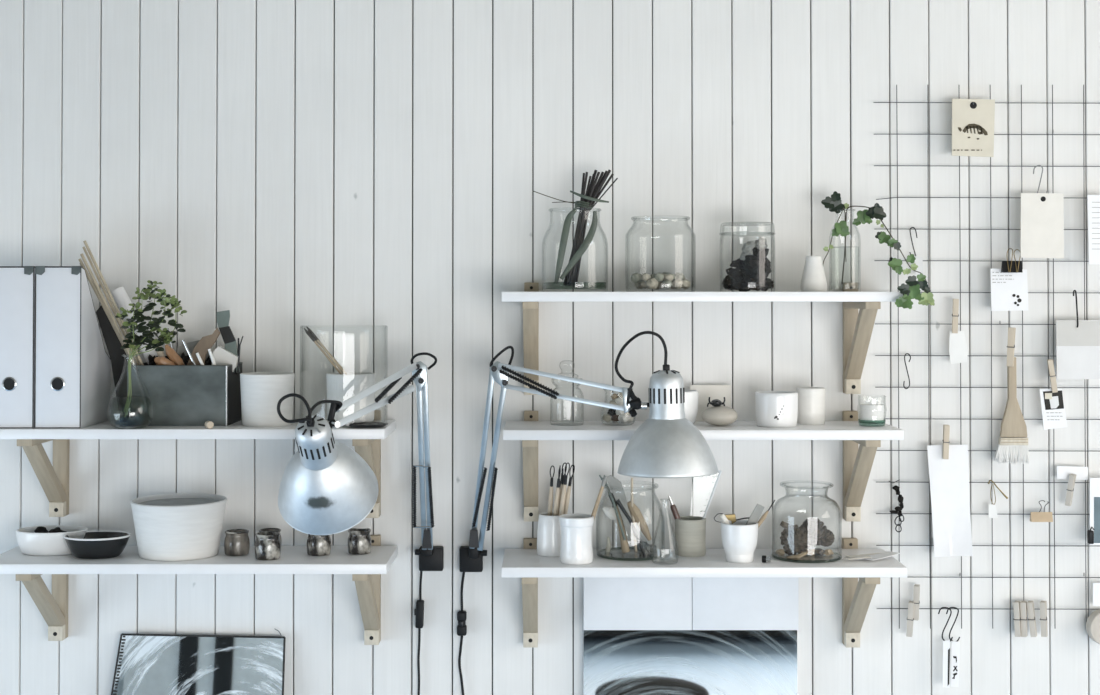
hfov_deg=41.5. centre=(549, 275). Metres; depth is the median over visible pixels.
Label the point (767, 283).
lump
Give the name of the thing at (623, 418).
shell
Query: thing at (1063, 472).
paper slip
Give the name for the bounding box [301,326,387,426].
glass cylinder
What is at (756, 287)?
lump
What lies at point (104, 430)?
wall shelf
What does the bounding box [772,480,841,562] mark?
glass jar
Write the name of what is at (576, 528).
jar
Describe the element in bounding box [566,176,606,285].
stick
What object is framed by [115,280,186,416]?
sprig
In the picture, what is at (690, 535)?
cup
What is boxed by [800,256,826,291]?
vase
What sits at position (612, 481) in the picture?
spatula
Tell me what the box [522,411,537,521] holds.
shelf bracket
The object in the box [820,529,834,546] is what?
pine cone
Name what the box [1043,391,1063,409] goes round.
photo
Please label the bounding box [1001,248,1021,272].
binder clip
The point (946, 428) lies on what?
pin
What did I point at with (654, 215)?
glass jar
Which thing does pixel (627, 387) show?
glass jar
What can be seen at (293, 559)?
wall shelf
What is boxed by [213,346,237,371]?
block
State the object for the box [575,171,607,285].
stick
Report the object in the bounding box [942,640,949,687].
label tag
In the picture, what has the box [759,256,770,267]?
lump
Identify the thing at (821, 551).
scale
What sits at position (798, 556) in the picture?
peg
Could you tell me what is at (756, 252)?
lump
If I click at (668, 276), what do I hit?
pebble
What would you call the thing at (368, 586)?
shelf bracket
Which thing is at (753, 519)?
grey rasp
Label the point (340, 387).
ribbed pot
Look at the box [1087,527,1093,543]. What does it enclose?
clip
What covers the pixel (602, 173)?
stick
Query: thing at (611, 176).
stick
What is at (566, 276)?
stick
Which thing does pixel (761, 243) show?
lump
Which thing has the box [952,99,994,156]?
card
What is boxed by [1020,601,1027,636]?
pin
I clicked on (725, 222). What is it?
lidded jar
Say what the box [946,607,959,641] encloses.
s-hook
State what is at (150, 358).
tool wad
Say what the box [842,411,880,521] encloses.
shelf bracket
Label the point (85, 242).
cane
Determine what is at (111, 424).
glass vase
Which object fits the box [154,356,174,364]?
mallet
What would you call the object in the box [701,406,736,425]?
stone
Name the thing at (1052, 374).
pin
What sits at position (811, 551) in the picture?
scale
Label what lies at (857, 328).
shelf bracket
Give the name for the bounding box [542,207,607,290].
glass jar
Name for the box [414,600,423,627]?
switch
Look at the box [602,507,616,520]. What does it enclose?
spoon bowl
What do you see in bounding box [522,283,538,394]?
shelf bracket
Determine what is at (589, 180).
stick
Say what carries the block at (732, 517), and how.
on the cup at (739, 540)
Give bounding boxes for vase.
[107,356,153,428]
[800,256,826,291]
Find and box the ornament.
[707,397,724,406]
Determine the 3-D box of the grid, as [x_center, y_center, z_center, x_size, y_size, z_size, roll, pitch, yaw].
[0.938,0.160,2.887,0.586,1.080,0.018,0,-1,0]
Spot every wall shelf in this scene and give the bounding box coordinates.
[0,420,395,438]
[0,546,397,573]
[502,292,902,301]
[502,549,906,576]
[503,421,903,439]
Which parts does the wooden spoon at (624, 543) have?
handle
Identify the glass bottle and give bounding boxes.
[829,210,860,291]
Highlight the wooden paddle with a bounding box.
[187,328,219,364]
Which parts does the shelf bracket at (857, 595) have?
arm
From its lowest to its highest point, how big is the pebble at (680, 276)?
0.020 m
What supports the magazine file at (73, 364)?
on the wall shelf at (104, 430)
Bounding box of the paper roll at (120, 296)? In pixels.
[111,287,157,363]
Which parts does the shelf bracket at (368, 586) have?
arm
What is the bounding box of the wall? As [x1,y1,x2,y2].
[0,0,1099,694]
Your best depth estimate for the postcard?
2.85 m
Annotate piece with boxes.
[34,526,47,532]
[48,527,62,532]
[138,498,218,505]
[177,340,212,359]
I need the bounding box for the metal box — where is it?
[127,344,242,425]
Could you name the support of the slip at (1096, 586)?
hanging from the grid
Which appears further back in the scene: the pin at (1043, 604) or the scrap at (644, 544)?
the pin at (1043, 604)
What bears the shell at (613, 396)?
in the glass jar at (627, 387)
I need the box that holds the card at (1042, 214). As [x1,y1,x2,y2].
[1020,193,1063,258]
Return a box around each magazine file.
[0,266,35,428]
[34,266,110,428]
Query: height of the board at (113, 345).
0.240 m
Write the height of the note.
0.084 m
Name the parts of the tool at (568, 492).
handle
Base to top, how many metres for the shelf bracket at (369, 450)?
0.210 m
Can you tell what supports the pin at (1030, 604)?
attached to the grid
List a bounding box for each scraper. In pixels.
[182,340,195,364]
[196,353,203,364]
[208,349,215,364]
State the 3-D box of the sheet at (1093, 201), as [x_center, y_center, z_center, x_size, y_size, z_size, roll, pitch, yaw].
[1.082,-0.089,2.854,0.048,0.137,0.002,0,-1,0]
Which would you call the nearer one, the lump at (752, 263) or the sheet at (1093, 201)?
the lump at (752, 263)
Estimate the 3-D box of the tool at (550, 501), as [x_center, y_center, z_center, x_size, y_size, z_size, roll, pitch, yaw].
[0.001,0.452,2.823,0.016,0.162,0.009,0,-1,0]
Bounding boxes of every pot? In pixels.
[130,493,226,560]
[240,372,294,426]
[326,372,374,422]
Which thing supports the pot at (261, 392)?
on the wall shelf at (104, 430)
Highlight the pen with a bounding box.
[668,496,680,518]
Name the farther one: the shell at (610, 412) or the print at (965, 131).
the print at (965, 131)
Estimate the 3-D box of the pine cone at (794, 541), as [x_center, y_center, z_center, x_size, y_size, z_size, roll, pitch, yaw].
[0.469,0.505,2.767,0.060,0.058,0.058,0,-1,0]
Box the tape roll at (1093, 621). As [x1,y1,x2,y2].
[1086,609,1099,643]
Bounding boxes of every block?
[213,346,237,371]
[724,514,735,523]
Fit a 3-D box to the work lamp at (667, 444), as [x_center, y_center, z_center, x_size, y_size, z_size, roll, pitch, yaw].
[0.033,0.795,2.669,0.599,1.389,0.179,-1,-1,33]
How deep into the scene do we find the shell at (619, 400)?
2.79 m
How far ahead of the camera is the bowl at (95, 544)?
2.73 m
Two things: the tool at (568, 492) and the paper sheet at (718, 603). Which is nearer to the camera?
the tool at (568, 492)
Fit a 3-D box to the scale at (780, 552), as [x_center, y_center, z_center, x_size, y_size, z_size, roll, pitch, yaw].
[0.441,0.530,2.778,0.018,0.013,0.022,0,-1,0]
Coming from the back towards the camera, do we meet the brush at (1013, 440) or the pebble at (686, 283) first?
the brush at (1013, 440)
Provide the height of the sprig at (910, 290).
0.227 m
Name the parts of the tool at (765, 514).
wood handle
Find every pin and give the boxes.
[906,601,913,636]
[913,584,919,620]
[943,425,949,458]
[952,299,958,332]
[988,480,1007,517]
[1007,327,1015,366]
[1013,601,1020,636]
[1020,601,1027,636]
[1027,601,1036,636]
[1040,601,1047,636]
[1047,359,1057,392]
[1065,474,1076,505]
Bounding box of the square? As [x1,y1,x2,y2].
[689,470,721,519]
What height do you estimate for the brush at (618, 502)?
0.111 m
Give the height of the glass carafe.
0.119 m
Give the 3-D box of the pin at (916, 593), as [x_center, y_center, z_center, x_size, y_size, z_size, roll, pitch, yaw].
[0.722,0.645,2.858,0.014,0.068,0.020,0,-1,20]
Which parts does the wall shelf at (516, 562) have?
paper strip, paper strip, paper strip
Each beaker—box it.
[537,512,560,556]
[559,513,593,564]
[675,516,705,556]
[796,387,824,424]
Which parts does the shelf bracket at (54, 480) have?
arm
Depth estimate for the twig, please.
2.76 m
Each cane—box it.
[78,258,132,364]
[79,263,131,363]
[80,253,135,364]
[82,246,139,364]
[83,240,143,364]
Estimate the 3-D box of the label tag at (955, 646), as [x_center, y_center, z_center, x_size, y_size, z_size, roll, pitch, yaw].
[0.798,0.765,2.855,0.018,0.090,0.002,0,-1,0]
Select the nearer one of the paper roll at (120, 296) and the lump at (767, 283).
the lump at (767, 283)
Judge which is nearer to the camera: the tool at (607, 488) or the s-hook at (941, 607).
the tool at (607, 488)
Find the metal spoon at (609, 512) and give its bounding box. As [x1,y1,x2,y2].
[602,507,642,542]
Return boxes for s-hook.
[903,353,910,388]
[910,227,916,255]
[938,607,952,640]
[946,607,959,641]
[1033,165,1047,192]
[1073,290,1078,327]
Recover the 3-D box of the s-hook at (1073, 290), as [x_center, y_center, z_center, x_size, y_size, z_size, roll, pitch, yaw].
[1.034,0.066,2.851,0.011,0.074,0.003,0,-1,0]
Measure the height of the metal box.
0.153 m
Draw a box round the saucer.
[346,422,387,427]
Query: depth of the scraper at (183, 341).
2.77 m
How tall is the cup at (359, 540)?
0.046 m
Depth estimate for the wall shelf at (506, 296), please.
2.68 m
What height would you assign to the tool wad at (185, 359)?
0.058 m
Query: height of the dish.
0.045 m
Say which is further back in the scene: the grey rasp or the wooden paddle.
the wooden paddle
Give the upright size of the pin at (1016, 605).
0.068 m
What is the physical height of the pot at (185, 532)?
0.106 m
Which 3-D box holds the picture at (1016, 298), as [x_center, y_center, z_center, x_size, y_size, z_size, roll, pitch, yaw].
[0.921,0.049,2.859,0.018,0.024,0.001,0,-1,0]
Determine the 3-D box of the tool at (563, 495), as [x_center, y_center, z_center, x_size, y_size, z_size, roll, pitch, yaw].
[0.024,0.448,2.803,0.030,0.171,0.009,0,-1,0]
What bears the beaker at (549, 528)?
on the wall shelf at (516, 562)
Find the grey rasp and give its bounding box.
[745,504,763,524]
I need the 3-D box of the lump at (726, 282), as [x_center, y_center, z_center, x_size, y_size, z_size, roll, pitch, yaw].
[0.342,0.014,2.794,0.021,0.028,0.038,0,-1,0]
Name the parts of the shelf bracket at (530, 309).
arm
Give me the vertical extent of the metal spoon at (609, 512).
0.082 m
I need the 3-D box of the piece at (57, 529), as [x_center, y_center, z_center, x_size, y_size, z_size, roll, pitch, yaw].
[-0.955,0.496,2.802,0.027,0.019,0.023,-1,-1,37]
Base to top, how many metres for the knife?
0.124 m
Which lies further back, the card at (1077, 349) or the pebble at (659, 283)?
the card at (1077, 349)
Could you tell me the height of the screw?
0.013 m
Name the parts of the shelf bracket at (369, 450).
arm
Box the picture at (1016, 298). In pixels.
[1012,294,1021,305]
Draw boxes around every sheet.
[927,445,972,556]
[1087,195,1099,263]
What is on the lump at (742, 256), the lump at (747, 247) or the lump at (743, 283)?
the lump at (747, 247)
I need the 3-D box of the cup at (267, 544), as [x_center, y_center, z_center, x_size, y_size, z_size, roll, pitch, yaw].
[-0.532,0.510,2.732,0.049,0.047,0.049,-1,-1,40]
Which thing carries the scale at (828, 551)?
in the glass jar at (773, 552)
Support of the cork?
on the wall shelf at (104, 430)
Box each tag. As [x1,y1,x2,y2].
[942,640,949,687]
[949,331,967,363]
[951,641,959,686]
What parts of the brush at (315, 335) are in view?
handle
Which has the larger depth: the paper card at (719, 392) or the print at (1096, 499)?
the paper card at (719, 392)
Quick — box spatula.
[607,475,633,540]
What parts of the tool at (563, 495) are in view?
handle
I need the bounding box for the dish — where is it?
[16,525,87,555]
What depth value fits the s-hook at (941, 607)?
2.85 m
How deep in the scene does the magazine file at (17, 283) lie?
2.69 m
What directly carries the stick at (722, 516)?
in the cup at (739, 540)
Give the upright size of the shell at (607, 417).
0.017 m
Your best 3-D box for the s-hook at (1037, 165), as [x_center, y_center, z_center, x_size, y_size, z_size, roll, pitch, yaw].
[0.965,-0.181,2.853,0.029,0.072,0.002,0,-1,0]
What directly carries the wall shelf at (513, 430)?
on the shelf bracket at (529, 447)
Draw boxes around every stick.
[563,174,593,285]
[566,173,584,285]
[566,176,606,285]
[569,170,596,285]
[569,172,587,283]
[569,176,591,285]
[570,172,599,284]
[572,178,617,285]
[573,172,603,284]
[574,170,610,285]
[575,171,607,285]
[575,174,613,284]
[591,476,606,518]
[720,514,729,524]
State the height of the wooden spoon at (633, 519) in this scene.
0.143 m
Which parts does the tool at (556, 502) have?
handle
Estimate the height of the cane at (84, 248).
0.325 m
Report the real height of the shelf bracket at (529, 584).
0.210 m
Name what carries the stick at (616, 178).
in the glass jar at (544, 287)
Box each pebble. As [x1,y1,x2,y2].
[631,273,641,282]
[635,281,642,288]
[640,280,646,288]
[642,274,650,281]
[646,278,657,288]
[654,273,663,281]
[658,279,664,288]
[661,279,672,288]
[664,274,672,280]
[672,279,682,288]
[675,273,684,280]
[682,280,689,288]
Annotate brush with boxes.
[304,328,341,373]
[306,326,344,373]
[315,335,346,373]
[615,499,645,553]
[994,357,1029,463]
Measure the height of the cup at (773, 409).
0.065 m
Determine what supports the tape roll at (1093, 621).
hanging from the grid
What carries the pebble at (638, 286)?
in the glass jar at (654, 215)
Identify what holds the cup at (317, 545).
on the wall shelf at (293, 559)
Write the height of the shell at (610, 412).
0.014 m
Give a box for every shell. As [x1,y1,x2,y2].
[602,414,611,421]
[607,409,615,415]
[611,394,617,399]
[611,414,618,421]
[615,397,622,404]
[615,410,623,414]
[618,414,629,421]
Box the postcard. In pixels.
[1090,478,1099,544]
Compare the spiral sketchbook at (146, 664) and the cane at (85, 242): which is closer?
the cane at (85, 242)
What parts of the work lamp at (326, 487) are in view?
lamp shade, joint knob, arm, arm, arm, arm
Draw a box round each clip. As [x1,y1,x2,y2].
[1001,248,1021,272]
[1030,500,1052,521]
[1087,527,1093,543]
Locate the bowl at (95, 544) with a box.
[63,531,130,558]
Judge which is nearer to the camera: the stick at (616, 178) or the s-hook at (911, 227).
the stick at (616, 178)
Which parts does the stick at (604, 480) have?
handle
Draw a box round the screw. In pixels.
[762,555,770,562]
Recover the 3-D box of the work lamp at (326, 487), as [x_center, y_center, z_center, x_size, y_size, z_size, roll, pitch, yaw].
[-0.349,0.818,2.656,0.172,1.342,0.534,0,-1,28]
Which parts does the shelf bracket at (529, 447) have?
arm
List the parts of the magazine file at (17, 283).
panel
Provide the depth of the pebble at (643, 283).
2.77 m
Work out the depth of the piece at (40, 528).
2.81 m
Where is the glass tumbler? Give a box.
[858,396,886,426]
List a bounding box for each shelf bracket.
[16,574,68,640]
[17,439,69,516]
[352,410,380,517]
[352,535,380,644]
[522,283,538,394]
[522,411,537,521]
[522,538,537,647]
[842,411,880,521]
[842,538,879,647]
[843,283,880,393]
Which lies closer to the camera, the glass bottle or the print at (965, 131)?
the glass bottle
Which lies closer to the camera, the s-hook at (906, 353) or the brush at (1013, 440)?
the brush at (1013, 440)
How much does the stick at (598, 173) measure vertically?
0.219 m
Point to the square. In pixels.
(720, 471)
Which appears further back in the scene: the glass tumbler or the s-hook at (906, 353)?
the s-hook at (906, 353)
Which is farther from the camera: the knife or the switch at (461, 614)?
the switch at (461, 614)
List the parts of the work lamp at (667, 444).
arm, arm, arm, arm, head plate, joint knob, lamp shade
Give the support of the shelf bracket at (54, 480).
attached to the wall
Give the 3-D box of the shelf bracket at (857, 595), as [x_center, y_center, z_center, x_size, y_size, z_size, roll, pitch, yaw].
[0.596,0.627,2.784,0.028,0.210,0.212,0,-1,0]
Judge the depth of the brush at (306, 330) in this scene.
2.78 m
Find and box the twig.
[780,521,795,530]
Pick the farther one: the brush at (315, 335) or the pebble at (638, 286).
the pebble at (638, 286)
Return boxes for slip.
[1057,466,1087,479]
[1093,583,1099,605]
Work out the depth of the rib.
2.81 m
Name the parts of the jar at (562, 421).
glass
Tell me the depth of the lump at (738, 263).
2.79 m
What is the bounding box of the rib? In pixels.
[627,501,651,540]
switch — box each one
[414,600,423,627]
[457,610,466,635]
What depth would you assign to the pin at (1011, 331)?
2.84 m
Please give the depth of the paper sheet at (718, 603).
2.84 m
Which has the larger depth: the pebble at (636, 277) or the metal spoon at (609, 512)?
the metal spoon at (609, 512)
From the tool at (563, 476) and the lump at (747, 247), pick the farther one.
the tool at (563, 476)
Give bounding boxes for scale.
[776,549,784,555]
[808,548,814,554]
[817,548,825,554]
[823,549,833,555]
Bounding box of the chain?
[889,480,903,531]
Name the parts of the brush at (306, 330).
handle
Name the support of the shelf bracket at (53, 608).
attached to the wall
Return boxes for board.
[96,306,131,421]
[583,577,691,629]
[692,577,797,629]
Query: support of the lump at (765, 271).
in the lidded jar at (725, 222)
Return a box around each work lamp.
[277,352,443,694]
[457,331,718,694]
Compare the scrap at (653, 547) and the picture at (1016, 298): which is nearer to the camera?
the scrap at (653, 547)
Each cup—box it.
[224,529,249,555]
[255,531,280,559]
[258,528,281,542]
[307,534,330,555]
[348,528,370,554]
[684,390,698,423]
[721,520,757,562]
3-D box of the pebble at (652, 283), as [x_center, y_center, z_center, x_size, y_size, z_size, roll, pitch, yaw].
[0.193,0.016,2.741,0.023,0.022,0.024,0,-1,0]
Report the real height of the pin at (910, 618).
0.068 m
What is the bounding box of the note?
[990,269,1027,310]
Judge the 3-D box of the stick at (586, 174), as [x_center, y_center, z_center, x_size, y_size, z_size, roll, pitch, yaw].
[0.053,-0.089,2.789,0.041,0.219,0.007,0,-1,6]
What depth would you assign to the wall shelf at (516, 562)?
2.68 m
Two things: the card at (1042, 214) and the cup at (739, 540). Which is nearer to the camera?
the cup at (739, 540)
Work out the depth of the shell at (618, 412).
2.79 m
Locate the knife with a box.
[216,310,239,372]
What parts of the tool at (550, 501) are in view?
handle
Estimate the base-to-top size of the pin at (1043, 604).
0.068 m
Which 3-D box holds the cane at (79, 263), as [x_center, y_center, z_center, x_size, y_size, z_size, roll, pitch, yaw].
[-0.830,0.123,2.795,0.157,0.295,0.005,0,-1,1]
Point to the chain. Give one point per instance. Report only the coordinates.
(898, 509)
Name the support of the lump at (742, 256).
on the lump at (738, 263)
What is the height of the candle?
0.032 m
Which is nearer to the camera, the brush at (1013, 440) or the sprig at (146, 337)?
the sprig at (146, 337)
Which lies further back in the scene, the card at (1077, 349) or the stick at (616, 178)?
the card at (1077, 349)
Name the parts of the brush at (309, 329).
handle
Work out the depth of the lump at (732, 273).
2.79 m
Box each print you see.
[958,124,987,139]
[1094,497,1099,542]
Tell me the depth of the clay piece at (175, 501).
2.79 m
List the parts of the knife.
blade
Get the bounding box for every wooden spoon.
[608,493,629,552]
[631,478,636,551]
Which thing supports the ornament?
on the stone
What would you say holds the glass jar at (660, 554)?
on the wall shelf at (516, 562)
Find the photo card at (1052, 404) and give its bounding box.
[1039,388,1066,429]
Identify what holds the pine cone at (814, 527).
in the glass jar at (773, 552)
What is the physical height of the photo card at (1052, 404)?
0.082 m
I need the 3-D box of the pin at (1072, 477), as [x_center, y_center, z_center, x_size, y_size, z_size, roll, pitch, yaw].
[1.026,0.424,2.860,0.019,0.063,0.018,-1,-1,35]
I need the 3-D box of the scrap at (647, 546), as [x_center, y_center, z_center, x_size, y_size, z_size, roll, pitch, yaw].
[0.191,0.529,2.817,0.015,0.020,0.020,0,-1,0]
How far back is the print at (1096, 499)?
2.85 m
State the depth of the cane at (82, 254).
2.77 m
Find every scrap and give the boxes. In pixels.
[642,541,646,549]
[646,543,650,551]
[649,544,656,550]
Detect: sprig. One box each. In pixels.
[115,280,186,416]
[821,191,934,308]
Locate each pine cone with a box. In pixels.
[780,524,810,554]
[801,518,826,545]
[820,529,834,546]
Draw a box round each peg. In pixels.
[605,537,610,552]
[787,552,806,559]
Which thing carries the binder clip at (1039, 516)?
attached to the grid
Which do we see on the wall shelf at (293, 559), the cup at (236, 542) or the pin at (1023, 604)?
the cup at (236, 542)
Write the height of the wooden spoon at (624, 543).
0.115 m
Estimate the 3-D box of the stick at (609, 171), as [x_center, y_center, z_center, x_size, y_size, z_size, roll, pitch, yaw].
[0.081,-0.092,2.807,0.075,0.225,0.007,0,-1,3]
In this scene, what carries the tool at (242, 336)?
in the metal box
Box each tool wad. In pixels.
[148,354,157,364]
[181,352,189,364]
[205,355,211,364]
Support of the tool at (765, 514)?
in the cup at (739, 540)
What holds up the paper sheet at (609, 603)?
attached to the wall
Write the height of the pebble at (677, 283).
0.020 m
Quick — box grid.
[873,85,1099,628]
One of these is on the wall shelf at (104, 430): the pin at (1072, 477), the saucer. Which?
the saucer
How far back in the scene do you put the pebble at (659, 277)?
2.74 m
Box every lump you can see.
[722,276,732,289]
[726,267,742,278]
[730,258,746,269]
[732,276,756,291]
[740,250,752,260]
[742,240,755,252]
[743,255,763,273]
[750,266,771,282]
[750,278,759,290]
[752,247,768,257]
[754,237,767,249]
[757,277,773,290]
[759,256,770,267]
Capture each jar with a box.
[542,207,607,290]
[550,361,583,425]
[596,481,664,560]
[601,387,633,425]
[625,215,695,291]
[719,222,774,291]
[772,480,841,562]
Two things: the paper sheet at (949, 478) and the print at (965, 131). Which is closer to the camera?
the paper sheet at (949, 478)
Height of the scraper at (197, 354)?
0.053 m
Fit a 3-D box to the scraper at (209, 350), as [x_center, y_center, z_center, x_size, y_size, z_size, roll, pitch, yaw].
[-0.641,0.166,2.760,0.020,0.053,0.006,0,-1,0]
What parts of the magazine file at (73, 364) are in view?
panel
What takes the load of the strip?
hanging from the s-hook
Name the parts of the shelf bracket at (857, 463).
arm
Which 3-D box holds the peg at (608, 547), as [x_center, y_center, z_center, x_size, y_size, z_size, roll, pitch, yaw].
[0.111,0.528,2.812,0.015,0.040,0.010,0,-1,0]
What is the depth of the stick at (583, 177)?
2.81 m
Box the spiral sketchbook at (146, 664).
[111,629,285,694]
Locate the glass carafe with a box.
[651,499,678,564]
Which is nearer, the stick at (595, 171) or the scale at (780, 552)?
the scale at (780, 552)
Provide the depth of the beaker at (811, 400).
2.79 m
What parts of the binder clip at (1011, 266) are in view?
wire handle, wire handle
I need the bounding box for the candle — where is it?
[859,404,883,421]
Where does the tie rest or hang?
in the glass jar at (544, 287)
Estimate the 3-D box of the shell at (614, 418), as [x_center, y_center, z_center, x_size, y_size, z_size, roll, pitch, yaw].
[0.128,0.275,2.796,0.021,0.016,0.019,0,-1,0]
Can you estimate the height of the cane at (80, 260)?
0.301 m
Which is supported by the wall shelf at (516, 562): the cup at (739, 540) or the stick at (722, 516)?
the cup at (739, 540)
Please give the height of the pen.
0.101 m
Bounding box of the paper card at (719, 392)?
[690,385,730,420]
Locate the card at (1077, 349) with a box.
[1056,320,1099,378]
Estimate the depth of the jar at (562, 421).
2.80 m
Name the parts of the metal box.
turned handle, panel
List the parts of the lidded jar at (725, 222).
glass lid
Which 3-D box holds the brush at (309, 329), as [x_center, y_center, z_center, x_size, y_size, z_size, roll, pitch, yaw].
[-0.422,0.155,2.783,0.091,0.114,0.006,0,-1,-4]
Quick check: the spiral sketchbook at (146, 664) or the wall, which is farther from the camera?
the wall
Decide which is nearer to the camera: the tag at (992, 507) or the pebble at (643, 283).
the pebble at (643, 283)
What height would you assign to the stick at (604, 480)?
0.152 m
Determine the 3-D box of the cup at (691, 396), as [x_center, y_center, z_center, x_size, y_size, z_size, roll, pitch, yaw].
[0.254,0.255,2.796,0.065,0.065,0.065,0,-1,0]
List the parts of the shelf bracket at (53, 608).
arm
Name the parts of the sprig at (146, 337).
stem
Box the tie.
[533,190,608,283]
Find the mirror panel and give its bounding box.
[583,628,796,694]
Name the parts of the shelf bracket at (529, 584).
arm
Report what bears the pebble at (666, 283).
in the glass jar at (654, 215)
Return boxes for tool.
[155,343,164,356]
[237,336,242,371]
[548,465,554,515]
[553,465,560,515]
[558,463,566,514]
[558,463,569,515]
[563,465,574,513]
[599,475,625,539]
[757,500,774,527]
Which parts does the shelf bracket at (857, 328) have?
arm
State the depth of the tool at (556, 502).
2.81 m
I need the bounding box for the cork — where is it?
[205,421,213,428]
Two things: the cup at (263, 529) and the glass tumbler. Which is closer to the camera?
the glass tumbler
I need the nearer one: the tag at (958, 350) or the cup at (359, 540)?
the cup at (359, 540)
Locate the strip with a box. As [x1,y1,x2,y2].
[914,256,922,275]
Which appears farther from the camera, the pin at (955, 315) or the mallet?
the pin at (955, 315)
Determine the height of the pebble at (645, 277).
0.016 m
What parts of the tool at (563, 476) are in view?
handle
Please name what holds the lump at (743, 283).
in the lidded jar at (725, 222)

